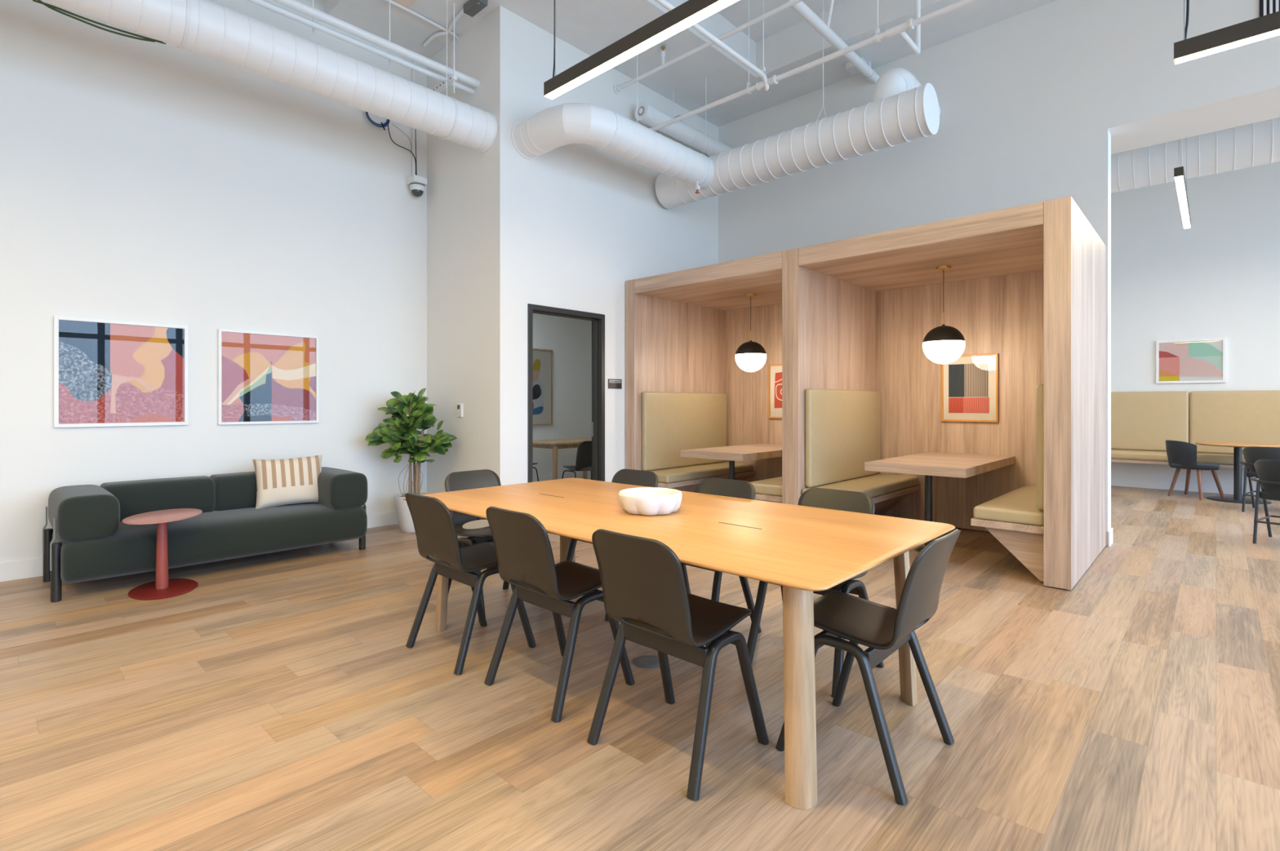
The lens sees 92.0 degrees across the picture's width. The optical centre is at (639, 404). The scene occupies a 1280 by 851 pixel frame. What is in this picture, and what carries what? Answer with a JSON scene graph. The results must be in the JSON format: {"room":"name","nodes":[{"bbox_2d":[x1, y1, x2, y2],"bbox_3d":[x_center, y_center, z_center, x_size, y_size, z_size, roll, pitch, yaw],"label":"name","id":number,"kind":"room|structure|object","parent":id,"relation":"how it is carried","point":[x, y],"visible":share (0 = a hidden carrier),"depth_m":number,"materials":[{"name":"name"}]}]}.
{"room":"common room","nodes":[
{"label":"common room","id":0,"kind":"room"},
{"bbox_2d":[0,0,426,563],"bbox_3d":[-4.635,-1.495,4.360,0.160,5.500,6.856,0,0,43],"label":"wall","id":1,"kind":"structure","parent":0,"point":[141,181],"depth_m":5.21,"materials":[{"name":"paint"}]},
{"bbox_2d":[53,315,188,427],"bbox_3d":[-4.044,-0.241,4.852,0.030,0.826,0.813,0,0,43],"label":"framed print","id":2,"kind":"object","parent":1,"relation":"attached to","point":[108,373],"visible":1,"depth_m":4.82,"materials":[{"name":"multicoloured"}]},
{"bbox_2d":[0,511,398,582],"bbox_3d":[-4.561,1.188,4.311,0.014,0.135,6.586,0,0,43],"label":"baseboard","id":3,"kind":"structure","parent":1,"relation":"attached to","point":[29,568],"depth_m":4.47,"materials":[{"name":"white paint"}]},
{"bbox_2d":[217,328,319,425],"bbox_3d":[-3.346,-0.237,5.601,0.030,0.827,0.808,0,0,43],"label":"framed print","id":4,"kind":"object","parent":1,"relation":"attached to","point":[264,378],"visible":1,"depth_m":5.58,"materials":[{"name":"multicoloured"}]},
{"bbox_2d":[365,111,389,130],"bbox_3d":[-2.661,-2.924,6.274,0.025,0.243,0.249,0,0,43],"label":"cable coil","id":5,"kind":"object","parent":1,"relation":"hanging from","point":[385,124],"visible":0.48,"depth_m":6.28,"materials":[{"name":"blue plastic"}]},
{"bbox_2d":[386,119,416,174],"bbox_3d":[-2.488,-2.676,6.463,0.010,0.509,0.317,0,0,43],"label":"cable","id":6,"kind":"object","parent":5,"relation":"hanging from","point":[387,119],"visible":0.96,"depth_m":6.44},
{"bbox_2d":[414,128,417,175],"bbox_3d":[-2.380,-2.671,6.564,0.008,0.504,0.020,0,0,43],"label":"cable","id":7,"kind":"object","parent":6,"relation":"hanging from","point":[415,129],"visible":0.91,"depth_m":6.56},
{"bbox_2d":[412,60,416,175],"bbox_3d":[-2.411,-3.067,6.595,0.038,1.335,0.038,0,0,43],"label":"conduit","id":8,"kind":"object","parent":1,"relation":"attached to","point":[414,72],"visible":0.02,"depth_m":6.58,"materials":[{"name":"white metal"}]},
{"bbox_2d":[406,174,426,197],"bbox_3d":[-2.365,-2.300,6.551,0.171,0.200,0.152,0,0,43],"label":"security camera","id":9,"kind":"object","parent":8,"relation":"hanging from","point":[416,183],"visible":1,"depth_m":6.50,"materials":[{"name":"white plastic"}]},
{"bbox_2d":[426,5,511,521],"bbox_3d":[-1.774,-1.495,6.297,1.383,5.500,0.120,0,0,43],"label":"wall","id":10,"kind":"structure","parent":0,"point":[468,189],"depth_m":6.10,"materials":[{"name":"paint"}]},
{"bbox_2d":[457,404,462,417],"bbox_3d":[-1.818,0.060,6.240,0.084,0.136,0.024,0,0,43],"label":"thermostat","id":11,"kind":"object","parent":10,"relation":"attached to","point":[460,406],"visible":1,"depth_m":6.22,"materials":[{"name":"white plastic"}]},
{"bbox_2d":[462,520,488,528],"bbox_3d":[-1.809,1.188,6.238,1.383,0.135,0.014,0,0,43],"label":"baseboard","id":12,"kind":"structure","parent":10,"relation":"attached to","point":[477,524],"depth_m":6.03,"materials":[{"name":"white paint"}]},
{"bbox_2d":[533,313,591,476],"bbox_3d":[-1.919,-0.245,9.416,0.150,3.000,4.244,0,0,43],"label":"wall","id":13,"kind":"structure","parent":0,"point":[570,340],"depth_m":10.07,"materials":[{"name":"paint"}]},
{"bbox_2d":[533,348,552,426],"bbox_3d":[-1.720,-0.269,9.495,0.030,1.198,0.950,0,0,43],"label":"framed print","id":14,"kind":"object","parent":13,"relation":"attached to","point":[542,358],"visible":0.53,"depth_m":9.70,"materials":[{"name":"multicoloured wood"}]},
{"bbox_2d":[533,471,591,482],"bbox_3d":[-0.921,1.188,8.384,2.723,0.135,4.098,0,0,43],"label":"baseboard","id":15,"kind":"structure","parent":13,"relation":"attached to","point":[579,474],"depth_m":10.03,"materials":[{"name":"white paint"}]},
{"bbox_2d":[511,11,718,484],"bbox_3d":[-0.066,-1.495,7.210,0.130,5.500,3.544,0,0,43],"label":"wall","id":16,"kind":"structure","parent":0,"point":[587,220],"depth_m":6.58,"materials":[{"name":"paint"}]},
{"bbox_2d":[527,303,604,483],"bbox_3d":[-0.790,0.137,6.433,0.159,2.237,1.027,0,0,43],"label":"door frame","id":17,"kind":"structure","parent":16,"relation":"attached to","point":[597,320],"depth_m":6.72,"materials":[{"name":"black metal"}]},
{"bbox_2d":[608,378,622,389],"bbox_3d":[-0.279,-0.228,6.879,0.009,0.107,0.208,0,0,43],"label":"door sign","id":18,"kind":"object","parent":16,"relation":"attached to","point":[612,384],"visible":1,"depth_m":6.88,"materials":[{"name":"silver metal"}]},
{"bbox_2d":[613,0,803,94],"bbox_3d":[2.076,-3.590,4.719,6.400,0.253,0.110,0,0,43],"label":"pipe","id":19,"kind":"object","parent":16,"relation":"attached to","point":[617,89],"visible":1,"depth_m":6.11,"materials":[{"name":"white metal"}]},
{"bbox_2d":[0,478,1279,850],"bbox_3d":[1.684,1.315,4.446,14.200,0.120,15.600,0,0,43],"label":"floor","id":20,"kind":"structure","parent":0,"point":[279,702],"depth_m":2.43,"materials":[{"name":"brown wood"}]},
{"bbox_2d":[122,508,202,600],"bbox_3d":[-3.226,1.004,4.187,0.545,0.503,0.453,0,0,43],"label":"side table","id":21,"kind":"object","parent":20,"relation":"on","point":[163,588],"visible":1,"depth_m":4.15,"materials":[{"name":"metal"}]},
{"bbox_2d":[42,466,367,602],"bbox_3d":[-3.292,0.915,4.862,0.859,0.679,1.992,0,0,43],"label":"sofa","id":22,"kind":"object","parent":20,"relation":"on","point":[89,540],"visible":0.88,"depth_m":4.55,"materials":[{"name":"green fabric"}]},
{"bbox_2d":[252,454,322,509],"bbox_3d":[-2.978,0.655,5.259,0.542,0.425,0.242,0,0,-33],"label":"throw pillow","id":23,"kind":"object","parent":22,"relation":"on","point":[279,482],"visible":0.98,"depth_m":5.18,"materials":[{"name":"fabric"}]},
{"bbox_2d":[393,492,427,533],"bbox_3d":[-2.265,1.074,6.119,0.320,0.362,0.320,0,0,43],"label":"pot","id":24,"kind":"object","parent":20,"relation":"on","point":[404,518],"depth_m":6.00,"materials":[{"name":"white ceramic"}]},
{"bbox_2d":[364,388,457,533],"bbox_3d":[-2.253,0.547,6.078,0.863,1.417,0.516,0,0,2],"label":"potted ficus","id":25,"kind":"object","parent":20,"relation":"on","point":[407,440],"visible":0.96,"depth_m":6.04,"materials":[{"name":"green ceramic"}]},
{"bbox_2d":[404,492,536,675],"bbox_3d":[-0.891,0.849,3.172,0.511,0.823,0.526,0,0,43],"label":"shell chair","id":26,"kind":"object","parent":20,"relation":"on","point":[437,543],"visible":0.78,"depth_m":3.05,"materials":[{"name":"black plastic"}]},
{"bbox_2d":[444,469,509,622],"bbox_3d":[-0.937,0.849,3.903,0.526,0.823,0.511,0,0,43],"label":"shell chair","id":27,"kind":"object","parent":20,"relation":"on","point":[475,479],"visible":0.38,"depth_m":3.95,"materials":[{"name":"black plastic"}]},
{"bbox_2d":[533,462,538,481],"bbox_3d":[-1.632,0.847,8.040,0.476,0.818,0.524,0,0,37],"label":"chair","id":28,"kind":"object","parent":20,"relation":"on","point":[533,463],"visible":0.03,"depth_m":8.08,"materials":[{"name":"black wood"}]},
{"bbox_2d":[484,506,635,722],"bbox_3d":[-0.377,0.849,2.748,0.511,0.823,0.526,0,0,43],"label":"shell chair","id":29,"kind":"object","parent":20,"relation":"on","point":[522,546],"visible":0.9,"depth_m":2.63,"materials":[{"name":"black plastic"}]},
{"bbox_2d":[533,437,591,479],"bbox_3d":[-1.000,0.886,8.916,0.780,0.737,1.300,0,0,43],"label":"table","id":30,"kind":"object","parent":20,"relation":"on","point":[554,444],"visible":0.31,"depth_m":8.47,"materials":[{"name":"brown wood"}]},
{"bbox_2d":[561,440,591,479],"bbox_3d":[-0.681,0.847,7.639,0.476,0.818,0.524,0,0,-33],"label":"chair","id":31,"kind":"object","parent":20,"relation":"on","point":[584,456],"visible":0.59,"depth_m":7.42,"materials":[{"name":"black plastic"}]},
{"bbox_2d":[565,469,657,621],"bbox_3d":[-0.181,0.849,3.926,0.511,0.823,0.526,0,0,43],"label":"shell chair","id":32,"kind":"object","parent":20,"relation":"on","point":[629,477],"visible":0.12,"depth_m":4.06,"materials":[{"name":"black plastic"}]},
{"bbox_2d":[633,655,659,669],"bbox_3d":[0.044,1.252,3.006,0.150,0.006,0.150,0,0,43],"label":"floor outlet","id":33,"kind":"object","parent":20,"relation":"on","point":[647,662],"visible":0.91,"depth_m":2.99,"materials":[{"name":"grey metal"}]},
{"bbox_2d":[586,528,768,800],"bbox_3d":[0.124,0.849,2.267,0.511,0.823,0.526,0,0,43],"label":"shell chair","id":34,"kind":"object","parent":20,"relation":"on","point":[643,584],"visible":1,"depth_m":2.15,"materials":[{"name":"black plastic"}]},
{"bbox_2d":[402,478,955,810],"bbox_3d":[0.013,0.885,3.035,2.510,0.741,1.267,0,0,43],"label":"dining table","id":35,"kind":"object","parent":20,"relation":"on","point":[803,550],"visible":0.86,"depth_m":2.45,"materials":[{"name":"brown wood"}]},
{"bbox_2d":[617,487,682,515],"bbox_3d":[0.049,0.466,2.963,0.306,0.097,0.306,0,0,43],"label":"bowl","id":36,"kind":"object","parent":35,"relation":"on","point":[646,501],"visible":1,"depth_m":2.85,"materials":[{"name":"white ceramic"}]},
{"bbox_2d":[641,391,755,493],"bbox_3d":[0.705,0.549,7.386,0.472,1.388,1.705,0,0,43],"label":"bench","id":37,"kind":"object","parent":20,"relation":"on","point":[673,423],"visible":0.77,"depth_m":7.30,"materials":[{"name":"leather"}]},
{"bbox_2d":[641,391,726,471],"bbox_3d":[0.578,0.305,7.535,0.081,0.900,1.600,0,0,43],"label":"cushion","id":38,"kind":"object","parent":37,"relation":"on","point":[673,423],"depth_m":7.36,"materials":[{"name":"beige leather"}]},
{"bbox_2d":[648,462,753,483],"bbox_3d":[0.707,0.804,7.385,0.449,0.104,1.685,0,0,43],"label":"seat cushion","id":39,"kind":"object","parent":37,"relation":"on","point":[687,473],"depth_m":7.20,"materials":[{"name":"beige leather"}]},
{"bbox_2d":[680,477,761,648],"bbox_3d":[0.349,0.849,3.431,0.511,0.823,0.526,0,0,43],"label":"shell chair","id":40,"kind":"object","parent":20,"relation":"on","point":[711,486],"visible":0.14,"depth_m":3.53,"materials":[{"name":"black plastic"}]},
{"bbox_2d":[680,443,782,479],"bbox_3d":[1.264,0.874,6.949,0.790,0.762,1.588,0,0,43],"label":"table","id":41,"kind":"object","parent":20,"relation":"on","point":[741,453],"visible":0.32,"depth_m":6.55,"materials":[{"name":"laminate"}]},
{"bbox_2d":[750,476,782,503],"bbox_3d":[1.729,0.549,6.431,0.472,1.388,1.705,0,0,43],"label":"bench","id":42,"kind":"object","parent":20,"relation":"on","point":[767,490],"visible":0.08,"depth_m":5.81,"materials":[{"name":"leather"}]},
{"bbox_2d":[746,488,884,697],"bbox_3d":[0.846,0.849,2.982,0.511,0.823,0.526,0,0,43],"label":"shell chair","id":43,"kind":"object","parent":20,"relation":"on","point":[828,499],"visible":0.27,"depth_m":3.00,"materials":[{"name":"black plastic"}]},
{"bbox_2d":[802,388,919,515],"bbox_3d":[2.183,0.549,6.008,0.472,1.388,1.705,0,0,43],"label":"bench","id":44,"kind":"object","parent":20,"relation":"on","point":[842,428],"visible":0.85,"depth_m":5.99,"materials":[{"name":"leather"}]},
{"bbox_2d":[804,388,880,488],"bbox_3d":[2.055,0.305,6.158,0.081,0.900,1.600,0,0,43],"label":"cushion","id":45,"kind":"object","parent":44,"relation":"on","point":[842,428],"depth_m":5.97,"materials":[{"name":"beige leather"}]},
{"bbox_2d":[802,474,918,497],"bbox_3d":[2.184,0.804,6.007,0.449,0.104,1.685,0,0,43],"label":"seat cushion","id":46,"kind":"object","parent":44,"relation":"on","point":[875,486],"depth_m":5.94,"materials":[{"name":"beige leather"}]},
{"bbox_2d":[625,195,1106,590],"bbox_3d":[1.973,-0.075,6.224,4.182,2.645,1.795,0,0,43],"label":"booth","id":47,"kind":"object","parent":20,"relation":"on","point":[1025,285],"visible":0.76,"depth_m":5.92,"materials":[{"name":"laminate"}]},
{"bbox_2d":[735,293,766,372],"bbox_3d":[1.250,-0.802,6.970,0.344,0.875,0.344,0,0,43],"label":"globe pendant light","id":48,"kind":"object","parent":47,"relation":"hanging from","point":[750,357],"visible":1,"depth_m":6.85,"materials":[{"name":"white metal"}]},
{"bbox_2d":[768,364,782,418],"bbox_3d":[1.794,-0.161,7.522,0.515,0.668,0.028,0,0,43],"label":"framed print","id":49,"kind":"object","parent":47,"relation":"attached to","point":[775,371],"visible":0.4,"depth_m":7.64,"materials":[{"name":"paper"}]},
{"bbox_2d":[922,265,964,364],"bbox_3d":[2.741,-0.802,5.579,0.344,0.875,0.344,0,0,43],"label":"globe pendant light","id":50,"kind":"object","parent":47,"relation":"hanging from","point":[943,344],"visible":1,"depth_m":5.47,"materials":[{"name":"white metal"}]},
{"bbox_2d":[941,353,998,422],"bbox_3d":[3.272,-0.161,6.144,0.515,0.668,0.028,0,0,43],"label":"framed print","id":51,"kind":"object","parent":47,"relation":"attached to","point":[970,383],"visible":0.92,"depth_m":6.13,"materials":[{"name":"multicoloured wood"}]},
{"bbox_2d":[775,528,960,805],"bbox_3d":[0.849,0.849,2.248,0.526,0.823,0.511,0,0,43],"label":"shell chair","id":52,"kind":"object","parent":20,"relation":"on","point":[884,629],"visible":0.94,"depth_m":2.14,"materials":[{"name":"black plastic"}]},
{"bbox_2d":[864,452,1014,551],"bbox_3d":[2.741,0.874,5.571,0.790,0.762,1.588,0,0,43],"label":"table","id":53,"kind":"object","parent":20,"relation":"on","point":[929,464],"visible":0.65,"depth_m":5.26,"materials":[{"name":"laminate"}]},
{"bbox_2d":[970,383,1043,582],"bbox_3d":[3.210,0.549,5.050,0.472,1.388,1.705,0,0,43],"label":"bench","id":54,"kind":"object","parent":20,"relation":"on","point":[1015,518],"visible":0.44,"depth_m":4.41,"materials":[{"name":"laminate"}]},
{"bbox_2d":[973,485,1043,526],"bbox_3d":[3.208,0.804,5.051,0.449,0.104,1.685,0,0,43],"label":"seat cushion","id":55,"kind":"object","parent":54,"relation":"on","point":[1018,507],"depth_m":4.52,"materials":[{"name":"beige leather"}]},
{"bbox_2d":[1036,383,1043,511],"bbox_3d":[3.368,0.305,4.934,0.081,0.900,1.600,0,0,43],"label":"cushion","id":56,"kind":"object","parent":54,"relation":"on","point":[1040,387],"depth_m":4.36,"materials":[{"name":"beige leather"}]},
{"bbox_2d":[1165,440,1224,500],"bbox_3d":[7.463,0.874,8.332,0.579,0.773,0.582,0,0,-36],"label":"chair","id":57,"kind":"object","parent":20,"relation":"on","point":[1180,455],"visible":0.98,"depth_m":8.22,"materials":[{"name":"black fabric"}]},
{"bbox_2d":[1111,390,1279,495],"bbox_3d":[8.692,0.532,8.002,7.800,1.445,0.500,0,0,43],"label":"banquette","id":58,"kind":"object","parent":20,"relation":"on","point":[1141,422],"visible":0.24,"depth_m":8.93,"materials":[{"name":"leather"}]},
{"bbox_2d":[1111,391,1189,451],"bbox_3d":[7.307,0.253,9.548,1.759,0.885,0.127,0,0,43],"label":"cushion","id":59,"kind":"object","parent":58,"relation":"on","point":[1142,421],"depth_m":9.21,"materials":[{"name":"beige leather"}]},
{"bbox_2d":[1111,449,1245,466],"bbox_3d":[7.259,0.760,9.324,3.894,0.132,0.480,0,0,43],"label":"seat cushion","id":60,"kind":"object","parent":58,"relation":"on","point":[1134,456],"depth_m":8.86,"materials":[{"name":"beige leather"}]},
{"bbox_2d":[1201,470,1212,475],"bbox_3d":[8.061,0.968,8.789,0.110,0.070,0.008,0,0,43],"label":"wall outlet","id":61,"kind":"object","parent":58,"relation":"attached to","point":[1203,472],"visible":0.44,"depth_m":8.79,"materials":[{"name":"white plastic"}]},
{"bbox_2d":[1189,390,1279,454],"bbox_3d":[8.598,0.253,8.344,1.759,0.885,0.127,0,0,43],"label":"cushion","id":62,"kind":"object","parent":58,"relation":"on","point":[1220,416],"depth_m":8.60,"materials":[{"name":"beige leather"}]},
{"bbox_2d":[1195,441,1279,504],"bbox_3d":[7.796,0.884,8.058,0.836,0.742,0.836,0,0,43],"label":"round cafe table","id":63,"kind":"object","parent":20,"relation":"on","point":[1237,499],"visible":0.9,"depth_m":8.03,"materials":[{"name":"brown wood"}]},
{"bbox_2d":[1239,446,1279,512],"bbox_3d":[7.365,0.872,7.113,0.596,0.773,0.690,0,0,-35],"label":"armchair","id":64,"kind":"object","parent":20,"relation":"on","point":[1251,455],"visible":0.59,"depth_m":7.17,"materials":[{"name":"grey fabric"}]},
{"bbox_2d":[1249,459,1279,544],"bbox_3d":[5.868,0.872,5.467,0.596,0.773,0.690,0,0,-33],"label":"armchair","id":65,"kind":"object","parent":20,"relation":"on","point":[1268,471],"visible":1,"depth_m":5.55,"materials":[{"name":"grey fabric"}]},
{"bbox_2d":[325,0,1056,126],"bbox_3d":[2.585,-3.990,3.640,11.783,0.510,15.650,0,0,43],"label":"ceiling","id":66,"kind":"structure","parent":0,"point":[589,26],"depth_m":6.38,"materials":[{"name":"paint"}]},
{"bbox_2d":[41,0,497,152],"bbox_3d":[-3.501,-3.081,3.767,0.371,1.308,5.934,0,0,43],"label":"spiral duct","id":67,"kind":"object","parent":66,"relation":"hanging from","point":[206,28],"visible":1,"depth_m":4.57,"materials":[{"name":"white metal"}]},
{"bbox_2d":[32,0,165,44],"bbox_3d":[-3.526,-2.495,4.056,0.044,0.057,0.660,0,0,43],"label":"cables","id":68,"kind":"object","parent":67,"relation":"hanging from","point":[51,6],"visible":1,"depth_m":4.03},
{"bbox_2d":[312,0,314,41],"bbox_3d":[-2.712,-3.399,5.127,0.012,1.372,0.012,0,0,43],"label":"rod","id":69,"kind":"object","parent":66,"relation":"hanging from","point":[313,0],"visible":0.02,"depth_m":5.12,"materials":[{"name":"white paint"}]},
{"bbox_2d":[389,0,390,72],"bbox_3d":[-2.269,-3.224,5.602,0.011,1.022,0.011,0,0,-24],"label":"rod","id":70,"kind":"object","parent":66,"relation":"hanging from","point":[389,0],"visible":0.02,"depth_m":5.60,"materials":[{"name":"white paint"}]},
{"bbox_2d":[391,0,416,8],"bbox_3d":[-2.298,-3.727,5.402,0.420,0.014,0.750,0,0,43],"label":"tile","id":71,"kind":"structure","parent":66,"relation":"attached to","point":[406,3],"depth_m":5.72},
{"bbox_2d":[384,0,458,39],"bbox_3d":[-2.085,-3.715,5.949,0.056,0.026,0.808,0,0,39],"label":"conduit","id":72,"kind":"object","parent":66,"relation":"attached to","point":[422,17],"visible":0.88,"depth_m":5.91,"materials":[{"name":"white metal"}]},
{"bbox_2d":[422,8,464,47],"bbox_3d":[-1.877,-3.710,6.075,0.935,0.036,0.096,0,0,44],"label":"conduit","id":73,"kind":"object","parent":66,"relation":"attached to","point":[460,13],"visible":0.87,"depth_m":6.16,"materials":[{"name":"white metal"}]},
{"bbox_2d":[431,2,457,93],"bbox_3d":[-2.020,-3.317,6.020,0.834,0.837,0.041,0,0,43],"label":"hanger","id":74,"kind":"object","parent":66,"relation":"hanging from","point":[453,78],"visible":0.59,"depth_m":5.75,"materials":[{"name":"white paint"}]},
{"bbox_2d":[246,0,474,94],"bbox_3d":[-3.672,-3.086,3.927,0.050,0.050,5.936,0,0,43],"label":"insulated pipe","id":75,"kind":"object","parent":74,"relation":"on","point":[263,3],"visible":1,"depth_m":5.24,"materials":[{"name":"white metal"}]},
{"bbox_2d":[272,0,479,88],"bbox_3d":[-3.608,-3.131,3.867,0.077,0.077,5.936,0,0,43],"label":"insulated pipe","id":76,"kind":"object","parent":74,"relation":"on","point":[300,6],"visible":0.91,"depth_m":5.27,"materials":[{"name":"white metal"}]},
{"bbox_2d":[463,0,488,17],"bbox_3d":[-1.523,-3.695,5.720,0.260,0.080,0.100,0,0,43],"label":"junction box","id":77,"kind":"object","parent":66,"relation":"attached to","point":[472,7],"visible":1,"depth_m":5.70,"materials":[{"name":"grey metal"}]},
{"bbox_2d":[511,54,713,190],"bbox_3d":[-0.160,-3.059,6.341,0.917,1.352,2.142,0,0,43],"label":"duct","id":78,"kind":"object","parent":66,"relation":"hanging from","point":[545,131],"visible":0.98,"depth_m":5.78,"materials":[{"name":"white metal"}]},
{"bbox_2d":[694,181,699,193],"bbox_3d":[0.620,-2.357,6.683,0.048,0.145,0.048,0,0,43],"label":"sprinkler","id":79,"kind":"object","parent":78,"relation":"attached to","point":[697,187],"visible":1,"depth_m":6.67,"materials":[{"name":"white metal"}]},
{"bbox_2d":[543,0,738,99],"bbox_3d":[0.304,-3.052,3.134,2.450,2.167,0.066,0,0,43],"label":"linear pendant light","id":80,"kind":"object","parent":66,"relation":"hanging from","point":[690,12],"visible":1,"depth_m":3.43,"materials":[{"name":"black metal"}]},
{"bbox_2d":[635,88,733,155],"bbox_3d":[0.605,-3.455,7.540,0.220,0.559,1.745,0,0,43],"label":"duct","id":81,"kind":"object","parent":66,"relation":"hanging from","point":[649,115],"visible":0.74,"depth_m":7.31,"materials":[{"name":"white metal"}]},
{"bbox_2d":[654,0,768,91],"bbox_3d":[0.502,-3.553,5.103,0.047,1.164,2.096,0,0,43],"label":"pipe","id":82,"kind":"object","parent":66,"relation":"hanging from","point":[664,3],"visible":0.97,"depth_m":5.38,"materials":[{"name":"white metal"}]},
{"bbox_2d":[655,0,940,208],"bbox_3d":[1.745,-3.245,6.746,3.031,1.779,1.355,0,0,43],"label":"duct","id":83,"kind":"object","parent":66,"relation":"hanging from","point":[901,110],"visible":0.93,"depth_m":5.86,"materials":[{"name":"white metal"}]},
{"bbox_2d":[649,0,978,131],"bbox_3d":[2.966,-3.570,4.207,8.400,1.130,0.079,0,0,43],"label":"pipe","id":84,"kind":"object","parent":66,"relation":"hanging from","point":[909,24],"visible":0.98,"depth_m":5.40,"materials":[{"name":"white metal"}]},
{"bbox_2d":[897,0,920,54],"bbox_3d":[2.263,-3.579,5.189,0.045,1.112,0.439,0,0,43],"label":"pipe","id":85,"kind":"object","parent":84,"relation":"attached to","point":[916,47],"visible":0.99,"depth_m":5.31,"materials":[{"name":"white metal"}]},
{"bbox_2d":[783,0,879,84],"bbox_3d":[0.015,-3.851,3.951,0.565,0.591,7.800,0,0,43],"label":"drain pipe","id":86,"kind":"object","parent":66,"relation":"hanging from","point":[856,64],"visible":0.99,"depth_m":6.06,"materials":[{"name":"white metal"}]},
{"bbox_2d":[1173,137,1191,228],"bbox_3d":[5.782,-2.924,6.573,0.066,1.622,2.300,0,0,43],"label":"linear pendant light","id":87,"kind":"object","parent":66,"relation":"hanging from","point":[1179,172],"visible":0.82,"depth_m":6.30,"materials":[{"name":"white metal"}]},
{"bbox_2d":[1174,175,1190,228],"bbox_3d":[5.782,-2.120,6.573,0.058,0.014,2.292,0,0,43],"label":"diffuser","id":88,"kind":"object","parent":87,"relation":"attached to","point":[1180,181],"depth_m":6.40,"materials":[{"name":"white plastic"}]},
{"bbox_2d":[1111,117,1279,193],"bbox_3d":[7.144,-3.250,7.148,9.100,0.970,0.540,0,0,43],"label":"spiral duct","id":89,"kind":"object","parent":66,"relation":"hanging from","point":[1256,144],"visible":0.28,"depth_m":7.33,"materials":[{"name":"white metal"}]},
{"bbox_2d":[1173,0,1279,64],"bbox_3d":[3.379,-2.962,2.687,1.600,2.345,0.066,0,0,43],"label":"linear pendant light","id":90,"kind":"object","parent":66,"relation":"hanging from","point":[1267,26],"visible":1,"depth_m":3.08,"materials":[{"name":"black metal"}]},
{"bbox_2d":[1174,29,1279,64],"bbox_3d":[3.379,-1.797,2.687,1.592,0.014,0.058,0,0,43],"label":"diffuser","id":91,"kind":"object","parent":90,"relation":"attached to","point":[1255,35],"depth_m":3.09,"materials":[{"name":"white"}]},
{"bbox_2d":[718,0,1279,546],"bbox_3d":[4.742,-1.495,5.012,9.900,5.500,0.200,0,0,43],"label":"wall","id":92,"kind":"structure","parent":0,"point":[1032,103],"depth_m":5.92,"materials":[{"name":"paint"}]},
{"bbox_2d":[1107,528,1112,546],"bbox_3d":[4.201,1.188,5.517,0.014,0.135,0.228,0,0,43],"label":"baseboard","id":93,"kind":"structure","parent":92,"relation":"attached to","point":[1110,531],"depth_m":5.46,"materials":[{"name":"white paint"}]},
{"bbox_2d":[1259,0,1279,17],"bbox_3d":[5.066,-3.193,4.559,0.700,0.550,0.022,0,0,43],"label":"air vent","id":94,"kind":"object","parent":92,"relation":"in","point":[1266,6],"visible":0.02,"depth_m":4.76,"materials":[{"name":"metal"}]},
{"bbox_2d":[1111,161,1279,454],"bbox_3d":[8.671,-1.495,8.493,9.500,5.500,0.150,0,0,43],"label":"wall","id":95,"kind":"structure","parent":0,"point":[1219,276],"depth_m":8.93,"materials":[{"name":"paint"}]},
{"bbox_2d":[1155,337,1226,383],"bbox_3d":[8.004,-0.628,8.991,0.759,0.636,0.030,0,0,43],"label":"framed print","id":96,"kind":"object","parent":95,"relation":"attached to","point":[1197,360],"visible":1,"depth_m":8.98,"materials":[{"name":"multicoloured paper"}]},
{"bbox_2d":[1111,95,1279,154],"bbox_3d":[6.198,-3.085,4.154,6.600,1.300,0.530,0,0,43],"label":"ceiling","id":97,"kind":"structure","parent":0,"point":[1268,108],"depth_m":5.39,"materials":[{"name":"paint"}]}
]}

